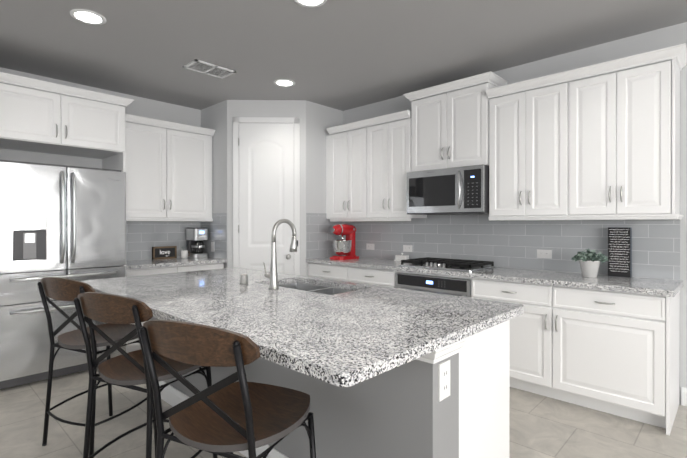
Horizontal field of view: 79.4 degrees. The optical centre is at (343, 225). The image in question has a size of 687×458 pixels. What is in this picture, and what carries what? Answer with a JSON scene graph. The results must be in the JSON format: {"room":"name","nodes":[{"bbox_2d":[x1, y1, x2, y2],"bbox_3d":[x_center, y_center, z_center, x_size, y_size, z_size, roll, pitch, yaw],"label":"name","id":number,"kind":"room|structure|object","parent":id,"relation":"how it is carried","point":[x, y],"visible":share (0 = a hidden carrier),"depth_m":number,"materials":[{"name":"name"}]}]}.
{"room":"kitchen","nodes":[
{"label":"kitchen","id":0,"kind":"room"},
{"bbox_2d":[0,67,200,260],"bbox_3d":[-4.217,-0.083,2.909,0.106,2.800,9.600,0,0,43],"label":"wall","id":1,"kind":"structure","parent":0,"point":[143,238],"depth_m":4.81,"materials":[{"name":"grey paint"}]},
{"bbox_2d":[0,72,133,265],"bbox_3d":[-2.713,0.035,3.916,0.689,2.557,1.141,0,0,43],"label":"upper cabinet","id":2,"kind":"object","parent":1,"relation":"attached to","point":[39,120],"visible":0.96,"depth_m":3.73,"materials":[{"name":"white wood"}]},
{"bbox_2d":[125,114,214,221],"bbox_3d":[-2.088,-0.609,4.803,0.375,1.125,1.108,0,0,43],"label":"upper cabinet","id":3,"kind":"object","parent":1,"relation":"attached to","point":[169,174],"visible":0.88,"depth_m":4.71,"materials":[{"name":"white wood"}]},
{"bbox_2d":[201,100,342,275],"bbox_3d":[-0.925,-0.089,5.365,1.306,2.800,1.306,0,0,43],"label":"wall","id":4,"kind":"structure","parent":0,"point":[317,236],"depth_m":4.98,"materials":[{"name":"grey paint"}]},
{"bbox_2d":[211,242,213,251],"bbox_3d":[-1.620,0.266,5.120,0.075,0.120,0.006,0,0,43],"label":"switch plate","id":5,"kind":"object","parent":4,"relation":"attached to","point":[212,246],"visible":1,"depth_m":5.12,"materials":[{"name":"white plastic"}]},
{"bbox_2d":[233,117,299,274],"bbox_3d":[-0.913,0.016,4.907,0.568,2.589,0.568,0,0,43],"label":"pantry door","id":6,"kind":"structure","parent":4,"relation":"in","point":[266,174],"depth_m":4.90,"materials":[{"name":"white painted wood"},{"name":"satin nickel"}]},
{"bbox_2d":[0,368,686,457],"bbox_3d":[-0.774,1.375,-0.211,9.800,0.100,9.800,0,0,43],"label":"floor","id":7,"kind":"structure","parent":0,"point":[541,426],"depth_m":2.67,"materials":[{"name":"tile"}]},
{"bbox_2d":[0,160,125,388],"bbox_3d":[-2.641,0.397,3.804,0.904,1.834,0.945,0,0,43],"label":"refrigerator","id":8,"kind":"object","parent":7,"relation":"on","point":[64,221],"visible":0.85,"depth_m":3.44,"materials":[{"name":"grey metal"}]},
{"bbox_2d":[37,277,153,457],"bbox_3d":[-1.510,0.806,2.563,0.578,1.024,0.590,0,0,43],"label":"stool","id":9,"kind":"object","parent":7,"relation":"on","point":[61,289],"visible":0.62,"depth_m":2.44,"materials":[{"name":"black metal"}]},
{"bbox_2d":[74,292,217,457],"bbox_3d":[-0.952,0.807,2.033,0.578,1.024,0.590,0,0,43],"label":"stool","id":10,"kind":"object","parent":7,"relation":"on","point":[129,370],"visible":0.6,"depth_m":1.89,"materials":[{"name":"black metal"}]},
{"bbox_2d":[126,263,223,352],"bbox_3d":[-1.995,0.875,4.698,0.659,0.872,1.080,0,0,43],"label":"base cabinet","id":11,"kind":"object","parent":7,"relation":"on","point":[140,272],"visible":0.04,"depth_m":4.36,"materials":[{"name":"white wood"}]},
{"bbox_2d":[126,257,226,269],"bbox_3d":[-1.991,0.418,4.710,0.648,0.040,1.112,0,0,43],"label":"countertop","id":12,"kind":"structure","parent":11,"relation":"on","point":[150,263],"depth_m":4.56,"materials":[{"name":"stone"}]},
{"bbox_2d":[152,246,176,258],"bbox_3d":[-2.135,0.325,4.939,0.030,0.145,0.280,0,0,43],"label":"frame","id":13,"kind":"object","parent":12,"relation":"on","point":[156,254],"visible":1,"depth_m":4.93,"materials":[{"name":"black wood"}]},
{"bbox_2d":[181,249,189,257],"bbox_3d":[-1.917,0.316,5.022,0.082,0.162,0.113,0,0,43],"label":"mug","id":14,"kind":"object","parent":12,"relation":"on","point":[184,253],"visible":0.98,"depth_m":4.98,"materials":[{"name":"white ceramic"}]},
{"bbox_2d":[186,228,207,257],"bbox_3d":[-1.809,0.213,5.133,0.252,0.368,0.190,0,0,43],"label":"coffee maker","id":15,"kind":"object","parent":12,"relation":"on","point":[195,237],"visible":1,"depth_m":5.07,"materials":[{"name":"silver metal"}]},
{"bbox_2d":[139,320,315,457],"bbox_3d":[-0.385,0.809,1.497,0.578,1.024,0.590,0,0,43],"label":"stool","id":16,"kind":"object","parent":7,"relation":"on","point":[227,417],"visible":1,"depth_m":1.36,"materials":[{"name":"brown wood"}]},
{"bbox_2d":[150,279,523,457],"bbox_3d":[-0.359,0.880,2.698,2.664,0.873,0.801,0,0,43],"label":"kitchen island","id":17,"kind":"object","parent":7,"relation":"on","point":[452,402],"depth_m":1.81,"materials":[{"name":"white"}]},
{"bbox_2d":[81,267,296,296],"bbox_3d":[-1.121,0.422,3.121,0.990,0.040,1.344,0,0,43],"label":"island countertop","id":18,"kind":"structure","parent":17,"relation":"on","point":[190,280],"depth_m":2.97,"materials":[{"name":"grey stone"}]},
{"bbox_2d":[129,275,376,321],"bbox_3d":[-0.486,0.423,2.519,0.760,0.040,1.344,0,0,43],"label":"island countertop","id":19,"kind":"structure","parent":17,"relation":"on","point":[170,305],"depth_m":2.32,"materials":[{"name":"grey stone"}]},
{"bbox_2d":[239,219,298,289],"bbox_3d":[-0.507,0.180,2.807,0.393,0.446,0.233,0,0,43],"label":"faucet","id":20,"kind":"object","parent":19,"relation":"on","point":[273,282],"depth_m":2.67,"materials":[{"name":"grey metal"}]},
{"bbox_2d":[185,287,523,390],"bbox_3d":[0.128,0.425,1.938,0.930,0.040,1.344,0,0,43],"label":"island countertop","id":21,"kind":"structure","parent":17,"relation":"on","point":[345,339],"depth_m":1.67,"materials":[{"name":"grey stone"}]},
{"bbox_2d":[308,262,679,435],"bbox_3d":[1.003,0.877,3.977,3.417,0.872,0.659,0,0,43],"label":"base cabinet","id":22,"kind":"object","parent":7,"relation":"on","point":[613,353],"visible":0.71,"depth_m":2.91,"materials":[{"name":"white wood"}]},
{"bbox_2d":[395,273,470,297],"bbox_3d":[0.967,0.837,3.963,0.777,0.745,0.643,0,0,43],"label":"oven","id":23,"kind":"object","parent":22,"relation":"in","point":[443,285],"visible":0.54,"depth_m":3.74,"materials":[{"name":"grey metal"}]},
{"bbox_2d":[306,257,682,296],"bbox_3d":[1.016,0.420,3.972,3.438,0.040,0.648,0,0,43],"label":"countertop","id":24,"kind":"structure","parent":22,"relation":"on","point":[656,286],"depth_m":3.24,"materials":[{"name":"stone"}]},
{"bbox_2d":[330,224,358,259],"bbox_3d":[-0.011,0.190,4.930,0.281,0.413,0.383,0,0,43],"label":"stand mixer","id":25,"kind":"object","parent":24,"relation":"on","point":[344,249],"visible":1,"depth_m":4.83,"materials":[{"name":"red metal"}]},
{"bbox_2d":[394,253,408,260],"bbox_3d":[0.658,0.353,4.642,0.170,0.089,0.090,0,0,43],"label":"butter dish","id":26,"kind":"object","parent":24,"relation":"on","point":[400,257],"visible":0.77,"depth_m":4.61,"materials":[{"name":"white ceramic"}]},
{"bbox_2d":[399,257,495,271],"bbox_3d":[0.992,0.370,3.988,0.770,0.058,0.520,0,0,43],"label":"cooktop","id":27,"kind":"object","parent":24,"relation":"in","point":[452,264],"visible":1,"depth_m":3.86,"materials":[{"name":"black metal"}]},
{"bbox_2d":[571,249,607,277],"bbox_3d":[1.920,0.291,3.225,0.247,0.222,0.253,0,0,43],"label":"potted plant","id":28,"kind":"object","parent":24,"relation":"on","point":[589,261],"visible":1,"depth_m":3.18,"materials":[{"name":"green plant"}]},
{"bbox_2d":[608,227,631,277],"bbox_3d":[2.170,0.209,3.250,0.150,0.385,0.051,0,0,43],"label":"box sign","id":29,"kind":"object","parent":24,"relation":"on","point":[627,247],"visible":0.96,"depth_m":3.23,"materials":[{"name":"black wood"}]},
{"bbox_2d":[609,229,629,271],"bbox_3d":[2.152,0.196,3.231,0.140,0.333,0.001,0,0,43],"label":"lettering","id":30,"kind":"object","parent":29,"relation":"attached to","point":[619,251],"visible":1,"depth_m":3.23,"materials":[{"name":"white"}]},
{"bbox_2d":[0,0,686,110],"bbox_3d":[-0.774,-1.525,-0.219,9.800,0.100,9.800,0,0,43],"label":"ceiling","id":31,"kind":"structure","parent":0,"point":[342,55],"depth_m":3.34,"materials":[{"name":"grey paint"}]},
{"bbox_2d":[70,9,105,24],"bbox_3d":[-1.815,-1.479,2.944,0.224,0.008,0.224,0,0,43],"label":"recessed light","id":32,"kind":"object","parent":31,"relation":"in","point":[88,17],"visible":1,"depth_m":2.93,"materials":[{"name":"white"}]},
{"bbox_2d":[183,59,235,78],"bbox_3d":[-1.268,-1.480,3.928,0.250,0.012,0.410,0,0,43],"label":"ceiling vent","id":33,"kind":"object","parent":31,"relation":"in","point":[200,66],"visible":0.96,"depth_m":3.91,"materials":[{"name":"white metal"}]},
{"bbox_2d":[274,79,294,86],"bbox_3d":[-0.614,-1.482,4.313,0.224,0.008,0.224,0,0,43],"label":"recessed light","id":34,"kind":"object","parent":31,"relation":"in","point":[284,82],"visible":1,"depth_m":4.29,"materials":[{"name":"white"}]},
{"bbox_2d":[294,0,326,7],"bbox_3d":[-0.217,-1.478,2.697,0.224,0.008,0.224,0,0,43],"label":"recessed light","id":35,"kind":"object","parent":31,"relation":"in","point":[311,3],"visible":1,"depth_m":2.75,"materials":[{"name":"white"}]},
{"bbox_2d":[343,22,686,403],"bbox_3d":[2.494,-0.084,3.090,9.600,2.800,0.106,0,0,43],"label":"wall","id":36,"kind":"structure","parent":0,"point":[659,248],"depth_m":3.64,"materials":[{"name":"grey paint"}]},
{"bbox_2d":[366,243,373,249],"bbox_3d":[0.328,0.261,5.065,0.124,0.076,0.006,0,0,43],"label":"electrical outlet","id":37,"kind":"object","parent":36,"relation":"attached to","point":[369,246],"visible":1,"depth_m":5.07,"materials":[{"name":"white plastic"}]},
{"bbox_2d":[403,245,411,251],"bbox_3d":[0.728,0.262,4.687,0.124,0.076,0.006,0,0,43],"label":"electrical outlet","id":38,"kind":"object","parent":36,"relation":"attached to","point":[407,248],"visible":1,"depth_m":4.69,"materials":[{"name":"white plastic"}]},
{"bbox_2d":[326,43,686,221],"bbox_3d":[1.121,-0.699,4.056,3.473,1.310,0.375,0,0,43],"label":"upper cabinet","id":39,"kind":"object","parent":36,"relation":"attached to","point":[604,147],"visible":0.98,"depth_m":3.41,"materials":[{"name":"white wood"}]},
{"bbox_2d":[406,164,488,214],"bbox_3d":[1.057,-0.326,4.062,0.819,0.429,0.456,0,0,43],"label":"microwave","id":40,"kind":"object","parent":39,"relation":"attached to","point":[456,190],"visible":1,"depth_m":3.89,"materials":[{"name":"grey metal"}]},
{"bbox_2d":[537,249,551,258],"bbox_3d":[1.788,0.255,3.683,0.124,0.076,0.006,0,0,43],"label":"electrical outlet","id":41,"kind":"object","parent":36,"relation":"attached to","point":[544,253],"visible":1,"depth_m":3.68,"materials":[{"name":"white plastic"}]},
{"bbox_2d":[681,387,686,405],"bbox_3d":[4.173,1.255,1.426,4.670,0.130,0.016,0,0,43],"label":"baseboard","id":42,"kind":"structure","parent":36,"relation":"attached to","point":[683,396],"depth_m":3.01,"materials":[{"name":"white wood"}]}
]}

